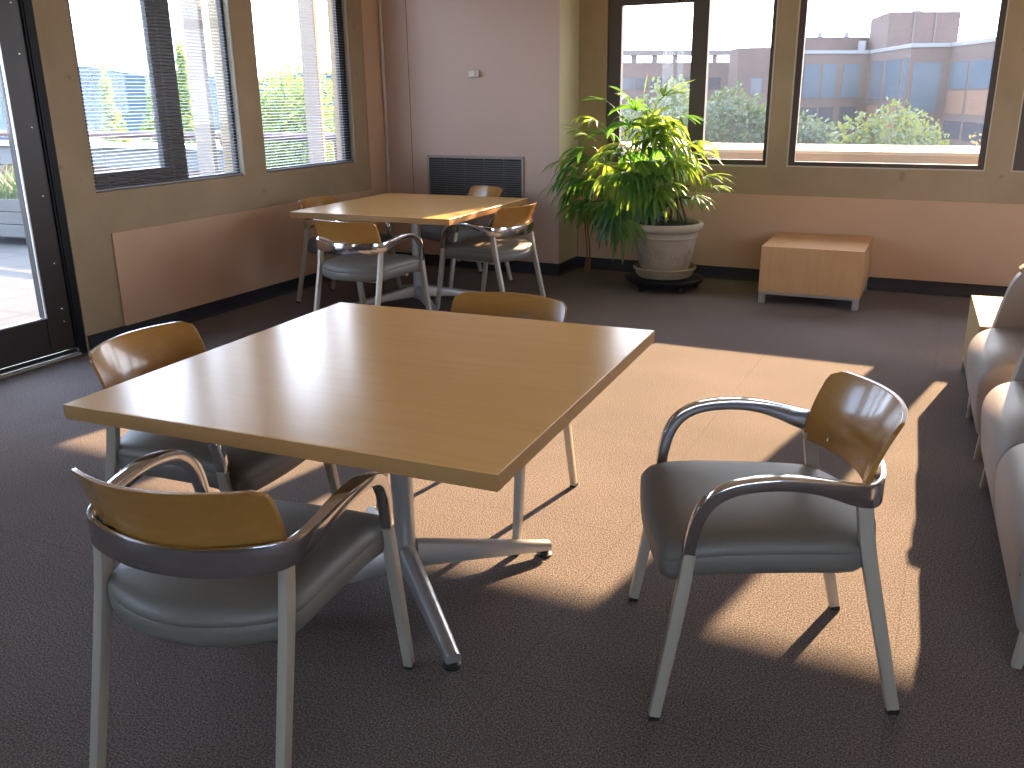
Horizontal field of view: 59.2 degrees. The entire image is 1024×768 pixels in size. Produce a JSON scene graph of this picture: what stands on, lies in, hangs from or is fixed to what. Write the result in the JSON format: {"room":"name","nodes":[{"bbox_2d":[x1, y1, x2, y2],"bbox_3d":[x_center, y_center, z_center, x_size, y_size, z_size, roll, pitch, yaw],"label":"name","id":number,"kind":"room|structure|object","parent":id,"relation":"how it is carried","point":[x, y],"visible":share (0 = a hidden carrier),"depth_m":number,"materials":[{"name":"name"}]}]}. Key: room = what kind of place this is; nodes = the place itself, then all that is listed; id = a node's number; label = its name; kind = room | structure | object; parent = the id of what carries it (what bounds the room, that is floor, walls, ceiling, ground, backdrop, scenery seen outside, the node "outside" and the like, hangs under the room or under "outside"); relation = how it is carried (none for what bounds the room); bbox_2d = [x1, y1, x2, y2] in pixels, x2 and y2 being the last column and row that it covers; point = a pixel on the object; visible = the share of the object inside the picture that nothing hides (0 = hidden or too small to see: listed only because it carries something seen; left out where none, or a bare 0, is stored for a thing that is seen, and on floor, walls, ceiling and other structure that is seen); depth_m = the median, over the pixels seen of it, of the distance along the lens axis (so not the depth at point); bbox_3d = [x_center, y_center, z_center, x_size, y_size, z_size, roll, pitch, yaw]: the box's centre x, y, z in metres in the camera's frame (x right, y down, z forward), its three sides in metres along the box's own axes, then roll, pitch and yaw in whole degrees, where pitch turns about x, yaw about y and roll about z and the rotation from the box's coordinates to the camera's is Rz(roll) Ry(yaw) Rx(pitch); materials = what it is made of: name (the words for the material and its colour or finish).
{"room":"office break lounge","nodes":[
{"label":"office break lounge","id":0,"kind":"room"},
{"bbox_2d":[0,236,39,325],"bbox_3d":[-8.742,0.186,5.039,10.098,0.230,14.860,8,20,25],"label":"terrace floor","id":1,"kind":"structure","parent":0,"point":[18,301],"depth_m":7.77,"materials":[{"name":"white concrete"}]},
{"bbox_2d":[0,157,24,236],"bbox_3d":[-5.569,-2.075,9.995,1.410,0.966,0.907,5,19,18],"label":"planter","id":2,"kind":"object","parent":1,"relation":"on","point":[11,222],"visible":0.28,"depth_m":9.70,"materials":[{"name":"grey concrete"}]},
{"bbox_2d":[0,140,224,192],"bbox_3d":[-6.295,-2.631,11.687,7.220,1.005,0.300,8,20,25],"label":"parapet","id":3,"kind":"object","parent":1,"relation":"on","point":[5,154],"visible":0.02,"depth_m":10.68,"materials":[{"name":"concrete"}]},
{"bbox_2d":[0,130,336,159],"bbox_3d":[-5.679,-2.575,11.261,8.700,1.146,0.081,8,20,25],"label":"terrace railing","id":4,"kind":"object","parent":3,"relation":"attached to","point":[3,133],"visible":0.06,"depth_m":10.11,"materials":[{"name":"grey metal"}]},
{"bbox_2d":[180,0,218,174],"bbox_3d":[-2.395,-2.299,6.902,0.170,3.220,0.050,8,20,25],"label":"concrete column","id":5,"kind":"structure","parent":1,"relation":"on","point":[203,73],"depth_m":6.87,"materials":[{"name":"white concrete"}]},
{"bbox_2d":[297,0,326,162],"bbox_3d":[-1.791,-2.686,8.082,0.170,3.220,0.050,8,20,25],"label":"concrete column","id":6,"kind":"structure","parent":1,"relation":"on","point":[303,27],"depth_m":8.02,"materials":[{"name":"white concrete"}]},
{"bbox_2d":[31,0,383,351],"bbox_3d":[-3.395,-1.086,3.872,0.200,2.750,11.056,8,20,25],"label":"wall","id":7,"kind":"structure","parent":0,"point":[92,216],"depth_m":5.96,"materials":[{"name":"beige paint"}]},
{"bbox_2d":[0,0,87,378],"bbox_3d":[-2.971,-1.268,4.665,0.172,2.600,1.245,8,20,25],"label":"door","id":8,"kind":"structure","parent":7,"relation":"in","point":[46,339],"depth_m":5.15,"materials":[{"name":"brown metal"}]},
{"bbox_2d":[67,0,244,191],"bbox_3d":[-2.287,-2.138,5.800,0.083,1.655,1.320,8,20,25],"label":"window","id":9,"kind":"structure","parent":7,"relation":"in","point":[229,65],"depth_m":5.92,"materials":[{"name":"brown metal"}]},
{"bbox_2d":[71,0,242,191],"bbox_3d":[-2.277,-2.136,5.790,0.032,1.651,1.302,8,20,25],"label":"blind","id":10,"kind":"object","parent":9,"relation":"attached to","point":[228,175],"visible":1,"depth_m":5.83,"materials":[{"name":"grey plastic"}]},
{"bbox_2d":[87,252,389,350],"bbox_3d":[-1.864,-0.719,6.997,0.022,0.102,3.381,8,20,25],"label":"baseboard","id":11,"kind":"structure","parent":7,"relation":"attached to","point":[207,310],"depth_m":6.49,"materials":[{"name":"grey rubber"}]},
{"bbox_2d":[111,187,389,325],"bbox_3d":[-1.811,-1.089,7.014,0.012,0.594,3.098,8,20,25],"label":"wall panel","id":12,"kind":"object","parent":7,"relation":"attached to","point":[164,269],"depth_m":6.36,"materials":[{"name":"paint"}]},
{"bbox_2d":[267,0,355,171],"bbox_3d":[-1.645,-2.549,7.054,0.083,1.655,1.155,8,20,25],"label":"window","id":13,"kind":"structure","parent":7,"relation":"in","point":[342,14],"depth_m":7.54,"materials":[{"name":"brown metal"}]},
{"bbox_2d":[252,0,353,171],"bbox_3d":[-1.635,-2.547,7.044,0.032,1.651,1.137,8,20,25],"label":"blind","id":14,"kind":"object","parent":13,"relation":"attached to","point":[334,34],"visible":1,"depth_m":7.13,"materials":[{"name":"grey plastic"}]},
{"bbox_2d":[360,0,387,188],"bbox_3d":[-1.207,-2.748,7.819,0.010,2.054,0.266,8,20,25],"label":"trim","id":15,"kind":"structure","parent":7,"relation":"attached to","point":[370,33],"depth_m":7.87,"materials":[{"name":"paint"}]},
{"bbox_2d":[381,0,558,263],"bbox_3d":[-0.249,-2.435,7.949,1.702,2.750,0.620,8,20,25],"label":"wall","id":16,"kind":"structure","parent":0,"point":[512,109],"depth_m":7.61,"materials":[{"name":"painted drywall"}]},
{"bbox_2d":[378,0,392,234],"bbox_3d":[-1.130,-2.446,8.015,0.028,2.750,0.028,8,20,25],"label":"conduit","id":17,"kind":"object","parent":16,"relation":"attached to","point":[379,1],"visible":0.65,"depth_m":7.98,"materials":[{"name":"beige"}]},
{"bbox_2d":[405,0,413,188],"bbox_3d":[-0.895,-2.467,7.908,0.004,2.650,0.005,8,20,25],"label":"trim","id":18,"kind":"structure","parent":16,"relation":"attached to","point":[405,0],"depth_m":7.88,"materials":[{"name":"black paint"}]},
{"bbox_2d":[468,70,479,76],"bbox_3d":[-0.318,-2.601,7.545,0.094,0.056,0.038,8,20,25],"label":"thermostat","id":19,"kind":"object","parent":16,"relation":"attached to","point":[471,73],"visible":1,"depth_m":7.53,"materials":[{"name":"beige plastic"}]},
{"bbox_2d":[427,155,523,206],"bbox_3d":[-0.325,-1.738,7.847,0.950,0.487,0.014,8,20,25],"label":"air vent","id":20,"kind":"object","parent":16,"relation":"in","point":[446,174],"visible":0.61,"depth_m":7.82,"materials":[{"name":"black metal"}]},
{"bbox_2d":[395,252,557,275],"bbox_3d":[-0.373,-1.085,8.079,1.706,0.102,0.022,8,20,25],"label":"baseboard","id":21,"kind":"structure","parent":16,"relation":"attached to","point":[526,267],"depth_m":7.92,"materials":[{"name":"grey rubber"}]},
{"bbox_2d":[0,265,1023,767],"bbox_3d":[0.889,0.920,2.300,9.702,0.200,10.993,8,20,25],"label":"floor","id":22,"kind":"structure","parent":0,"point":[558,669],"depth_m":2.73,"materials":[{"name":"carpet"}]},
{"bbox_2d":[89,321,340,493],"bbox_3d":[-0.972,0.227,2.952,0.628,0.761,0.593,5,19,18],"label":"armchair","id":23,"kind":"object","parent":22,"relation":"on","point":[121,358],"visible":0.24,"depth_m":2.77,"materials":[{"name":"brown wood"}]},
{"bbox_2d":[71,449,414,767],"bbox_3d":[-0.638,0.480,2.155,0.593,0.761,0.628,5,19,16],"label":"armchair","id":24,"kind":"object","parent":22,"relation":"on","point":[201,568],"visible":1,"depth_m":1.90,"materials":[{"name":"grey leather"}]},
{"bbox_2d":[296,195,401,304],"bbox_3d":[-1.256,-1.016,6.823,0.628,0.761,0.593,6,19,21],"label":"armchair","id":25,"kind":"object","parent":22,"relation":"on","point":[310,244],"visible":0.34,"depth_m":6.75,"materials":[{"name":"silver metal"}]},
{"bbox_2d":[63,302,654,671],"bbox_3d":[-0.342,0.287,2.780,1.236,0.737,1.287,7,19,22],"label":"square table","id":26,"kind":"object","parent":22,"relation":"on","point":[406,394],"visible":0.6,"depth_m":2.47,"materials":[{"name":"brown wood"}]},
{"bbox_2d":[313,219,431,311],"bbox_3d":[-0.938,-0.715,5.877,0.593,0.761,0.628,8,20,26],"label":"armchair","id":27,"kind":"object","parent":22,"relation":"on","point":[364,259],"visible":0.94,"depth_m":5.63,"materials":[{"name":"grey leather"}]},
{"bbox_2d":[290,193,527,310],"bbox_3d":[-0.702,-0.949,6.633,1.236,0.737,1.287,7,19,23],"label":"square table","id":28,"kind":"object","parent":22,"relation":"on","point":[415,210],"visible":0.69,"depth_m":6.44,"materials":[{"name":"brown wood"}]},
{"bbox_2d":[420,185,512,287],"bbox_3d":[-0.398,-1.229,7.452,0.628,0.761,0.593,-12,21,-31],"label":"armchair","id":29,"kind":"object","parent":22,"relation":"on","point":[431,232],"visible":0.27,"depth_m":7.28,"materials":[{"name":"silver metal"}]},
{"bbox_2d":[376,292,577,556],"bbox_3d":[-0.105,0.099,3.318,0.593,0.761,0.628,8,20,25],"label":"armchair","id":30,"kind":"object","parent":22,"relation":"on","point":[502,304],"visible":0.18,"depth_m":3.45,"materials":[{"name":"silver metal"}]},
{"bbox_2d":[435,202,545,310],"bbox_3d":[-0.142,-0.919,6.482,0.628,0.761,0.593,11,21,33],"label":"armchair","id":31,"kind":"object","parent":22,"relation":"on","point":[496,247],"visible":0.98,"depth_m":6.28,"materials":[{"name":"grey leather"}]},
{"bbox_2d":[538,75,735,272],"bbox_3d":[0.943,-1.582,7.068,1.253,1.619,1.261,-6,19,-16],"label":"potted palm","id":32,"kind":"object","parent":22,"relation":"on","point":[665,242],"visible":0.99,"depth_m":6.91,"materials":[{"name":"plant"}]},
{"bbox_2d":[634,217,703,270],"bbox_3d":[1.214,-1.089,7.131,0.580,0.395,0.580,8,20,25],"label":"pot","id":33,"kind":"object","parent":32,"relation":"attached to","point":[662,245],"depth_m":6.95,"materials":[{"name":"stone"}]},
{"bbox_2d":[625,271,703,293],"bbox_3d":[1.217,-0.822,7.218,0.620,0.094,0.620,8,20,25],"label":"plant stand","id":34,"kind":"object","parent":22,"relation":"on","point":[632,277],"visible":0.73,"depth_m":7.01,"materials":[{"name":"black paint"}]},
{"bbox_2d":[633,262,695,279],"bbox_3d":[1.216,-0.907,7.190,0.500,0.086,0.500,8,20,25],"label":"saucer","id":35,"kind":"object","parent":34,"relation":"on","point":[644,273],"visible":0.69,"depth_m":7.01,"materials":[{"name":"beige ceramic"}]},
{"bbox_2d":[629,371,907,720],"bbox_3d":[0.661,0.389,2.389,0.628,0.761,0.593,0,18,2],"label":"armchair","id":36,"kind":"object","parent":22,"relation":"on","point":[700,517],"visible":1,"depth_m":2.21,"materials":[{"name":"grey leather"}]},
{"bbox_2d":[758,232,872,310],"bbox_3d":[2.292,-0.867,6.787,0.705,0.420,0.765,7,20,24],"label":"table","id":37,"kind":"object","parent":22,"relation":"on","point":[809,265],"visible":1,"depth_m":6.48,"materials":[{"name":"brown wood"}]},
{"bbox_2d":[961,295,1002,407],"bbox_3d":[2.683,-0.141,4.519,0.700,0.420,0.740,7,19,22],"label":"table","id":38,"kind":"object","parent":22,"relation":"on","point":[983,310],"visible":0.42,"depth_m":4.67,"materials":[{"name":"brown wood"}]},
{"bbox_2d":[966,264,1023,460],"bbox_3d":[2.394,-0.135,3.821,0.778,0.846,0.703,7,19,22],"label":"lounge seat","id":39,"kind":"object","parent":22,"relation":"on","point":[993,355],"visible":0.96,"depth_m":3.91,"materials":[{"name":"beige leather"}]},
{"bbox_2d":[967,328,1023,435],"bbox_3d":[2.315,0.003,3.856,0.636,0.331,0.624,7,19,22],"label":"seat cushion","id":40,"kind":"object","parent":39,"relation":"on","point":[993,355],"depth_m":3.80,"materials":[{"name":"beige leather"}]},
{"bbox_2d":[979,348,1023,668],"bbox_3d":[1.933,0.211,2.762,0.778,0.846,1.388,7,19,22],"label":"lounge seat","id":41,"kind":"object","parent":22,"relation":"on","point":[1002,413],"visible":1,"depth_m":2.82,"materials":[{"name":"beige leather"}]},
{"bbox_2d":[981,381,1023,521],"bbox_3d":[1.981,0.255,3.085,0.636,0.331,0.652,7,19,22],"label":"seat cushion","id":42,"kind":"object","parent":41,"relation":"on","point":[1002,413],"depth_m":3.14,"materials":[{"name":"beige leather"}]},
{"bbox_2d":[995,443,1023,632],"bbox_3d":[1.727,0.443,2.509,0.636,0.331,0.652,7,19,22],"label":"seat cushion","id":43,"kind":"object","parent":41,"relation":"on","point":[1009,471],"depth_m":2.57,"materials":[{"name":"beige leather"}]},
{"bbox_2d":[558,0,579,263],"bbox_3d":[0.474,-2.348,7.489,0.004,2.650,0.416,8,20,25],"label":"wall","id":44,"kind":"structure","parent":0,"point":[569,10],"depth_m":7.49,"materials":[{"name":"beige paint"}]},
{"bbox_2d":[558,256,576,275],"bbox_3d":[0.500,-1.038,7.904,0.022,0.102,0.419,8,20,25],"label":"baseboard","id":45,"kind":"structure","parent":44,"relation":"attached to","point":[564,267],"depth_m":7.88,"materials":[{"name":"grey rubber"}]},
{"bbox_2d":[577,0,1023,255],"bbox_3d":[4.088,-1.888,6.093,7.830,2.750,0.100,8,20,25],"label":"wall","id":46,"kind":"structure","parent":0,"point":[997,183],"depth_m":6.89,"materials":[{"name":"beige paint"}]},
{"bbox_2d":[605,0,778,166],"bbox_3d":[1.412,-2.626,7.200,1.365,1.705,0.074,8,20,25],"label":"window","id":47,"kind":"structure","parent":46,"relation":"in","point":[701,27],"depth_m":7.25,"materials":[{"name":"brown"}]},
{"bbox_2d":[577,256,1007,297],"bbox_3d":[3.994,-0.618,6.472,7.600,0.102,0.022,8,20,25],"label":"baseboard","id":48,"kind":"structure","parent":46,"relation":"attached to","point":[964,290],"depth_m":7.00,"materials":[{"name":"grey rubber"}]},
{"bbox_2d":[578,188,1023,285],"bbox_3d":[4.002,-0.954,6.377,7.590,0.600,0.012,8,20,25],"label":"wall panel","id":49,"kind":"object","parent":46,"relation":"attached to","point":[939,241],"depth_m":6.91,"materials":[{"name":"paint"}]},
{"bbox_2d":[786,0,1009,170],"bbox_3d":[2.788,-2.442,6.556,1.394,1.706,0.074,8,20,25],"label":"window","id":50,"kind":"structure","parent":46,"relation":"in","point":[803,4],"depth_m":6.74,"materials":[{"name":"brown"}]},
{"bbox_2d":[1011,90,1023,171],"bbox_3d":[4.190,-2.248,5.902,1.391,1.706,0.074,8,20,25],"label":"window","id":51,"kind":"structure","parent":46,"relation":"in","point":[1018,156],"depth_m":6.37,"materials":[{"name":"brown"}]},
{"label":"outside","id":52,"kind":"structure","parent":0,"visible":0},
{"bbox_2d":[89,128,333,149],"bbox_3d":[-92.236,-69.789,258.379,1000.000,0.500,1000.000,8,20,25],"label":"ground","id":53,"kind":"structure","parent":52,"point":[91,139],"depth_m":264.56,"materials":[{"name":"white concrete"}]},
{"bbox_2d":[98,64,130,141],"bbox_3d":[-12.488,-4.105,30.200,4.546,12.566,3.941,-4,18,-12],"label":"slender tree","id":54,"kind":"object","parent":53,"relation":"on","point":[103,81],"visible":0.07,"depth_m":28.55,"materials":[{"name":"green plant"}]},
{"bbox_2d":[139,76,156,142],"bbox_3d":[-12.570,-4.416,31.761,3.943,12.202,4.052,8,20,25],"label":"slender tree","id":55,"kind":"object","parent":53,"relation":"on","point":[150,109],"visible":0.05,"depth_m":30.55,"materials":[{"name":"green plant"}]},
{"bbox_2d":[0,67,334,139],"bbox_3d":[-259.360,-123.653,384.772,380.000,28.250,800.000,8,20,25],"label":"wooded hill","id":56,"kind":"structure","parent":53,"relation":"on","point":[126,75],"depth_m":422.20,"materials":[{"name":"blue"}]},
{"bbox_2d":[175,39,195,142],"bbox_3d":[-11.536,-5.766,33.881,3.990,13.450,4.290,8,20,25],"label":"slender tree","id":57,"kind":"object","parent":53,"relation":"on","point":[178,51],"visible":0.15,"depth_m":31.70,"materials":[{"name":"green plant"}]},
{"bbox_2d":[218,60,335,167],"bbox_3d":[-9.615,-7.133,38.939,5.234,12.910,5.413,-16,24,-40],"label":"tree","id":58,"kind":"object","parent":53,"relation":"on","point":[276,97],"visible":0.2,"depth_m":36.06,"materials":[{"name":"green plant"}]},
{"bbox_2d":[621,74,689,141],"bbox_3d":[5.204,-4.671,32.126,3.625,12.072,3.801,8,20,25],"label":"tree","id":59,"kind":"object","parent":53,"relation":"on","point":[681,100],"visible":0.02,"depth_m":30.13,"materials":[{"name":"green plant"}]},
{"bbox_2d":[621,50,729,141],"bbox_3d":[11.996,-17.736,68.734,16.197,14.350,4.378,-5,18,-13],"label":"brick building","id":60,"kind":"structure","parent":53,"relation":"on","point":[634,73],"depth_m":64.83,"materials":[{"name":"brown brick"}]},
{"bbox_2d":[682,80,766,142],"bbox_3d":[7.284,-3.933,30.122,3.253,11.849,3.182,8,20,25],"label":"leafy tree","id":61,"kind":"object","parent":53,"relation":"on","point":[746,124],"visible":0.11,"depth_m":28.16,"materials":[{"name":"green plant"}]},
{"bbox_2d":[726,47,770,132],"bbox_3d":[16.454,-15.608,62.293,3.550,14.150,5.600,8,20,25],"label":"brick building","id":62,"kind":"structure","parent":53,"relation":"on","point":[749,66],"depth_m":58.37,"materials":[{"name":"brown brick"}]},
{"bbox_2d":[797,109,839,143],"bbox_3d":[10.105,-4.133,32.193,3.648,10.898,3.404,-6,19,-15],"label":"tree","id":63,"kind":"object","parent":53,"relation":"on","point":[821,136],"visible":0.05,"depth_m":30.63,"materials":[{"name":"green plant"}]},
{"bbox_2d":[828,97,950,145],"bbox_3d":[11.699,-3.161,28.411,4.570,11.332,3.831,-6,19,-16],"label":"rounded tree","id":64,"kind":"object","parent":53,"relation":"on","point":[903,136],"visible":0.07,"depth_m":26.93,"materials":[{"name":"green plant"}]},
{"bbox_2d":[798,37,995,145],"bbox_3d":[27.104,-16.004,63.253,17.500,14.080,36.020,8,20,25],"label":"brick building","id":65,"kind":"structure","parent":53,"relation":"on","point":[949,82],"depth_m":54.37,"materials":[{"name":"brown brick"}]},
{"bbox_2d":[805,32,868,49],"bbox_3d":[24.869,-25.410,67.469,8.850,1.650,5.385,1,18,4],"label":"rooftop block","id":66,"kind":"object","parent":65,"relation":"on","point":[819,42],"visible":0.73,"depth_m":65.87,"materials":[{"name":"brown brick"}]},
{"bbox_2d":[868,7,960,49],"bbox_3d":[29.372,-25.726,65.763,6.030,3.000,13.300,8,20,25],"label":"rooftop block","id":67,"kind":"object","parent":65,"relation":"on","point":[890,29],"visible":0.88,"depth_m":60.92,"materials":[{"name":"brown brick"}]},
{"bbox_2d":[967,133,981,145],"bbox_3d":[13.947,-2.619,28.366,1.745,10.277,1.430,8,20,25],"label":"tree","id":68,"kind":"object","parent":53,"relation":"on","point":[975,142],"visible":0.02,"depth_m":26.87,"materials":[{"name":"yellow plant"}]},
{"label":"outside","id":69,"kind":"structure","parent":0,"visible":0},
{"bbox_2d":[623,151,978,164],"bbox_3d":[6.165,-1.367,6.373,12.600,0.440,0.950,8,20,25],"label":"trim","id":70,"kind":"structure","parent":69,"point":[913,159],"depth_m":7.34,"materials":[{"name":"beige concrete"}]},
{"bbox_2d":[622,142,979,156],"bbox_3d":[6.168,-1.592,6.315,12.600,0.025,1.020,8,20,25],"label":"trim","id":71,"kind":"structure","parent":70,"relation":"on","point":[918,150],"depth_m":7.65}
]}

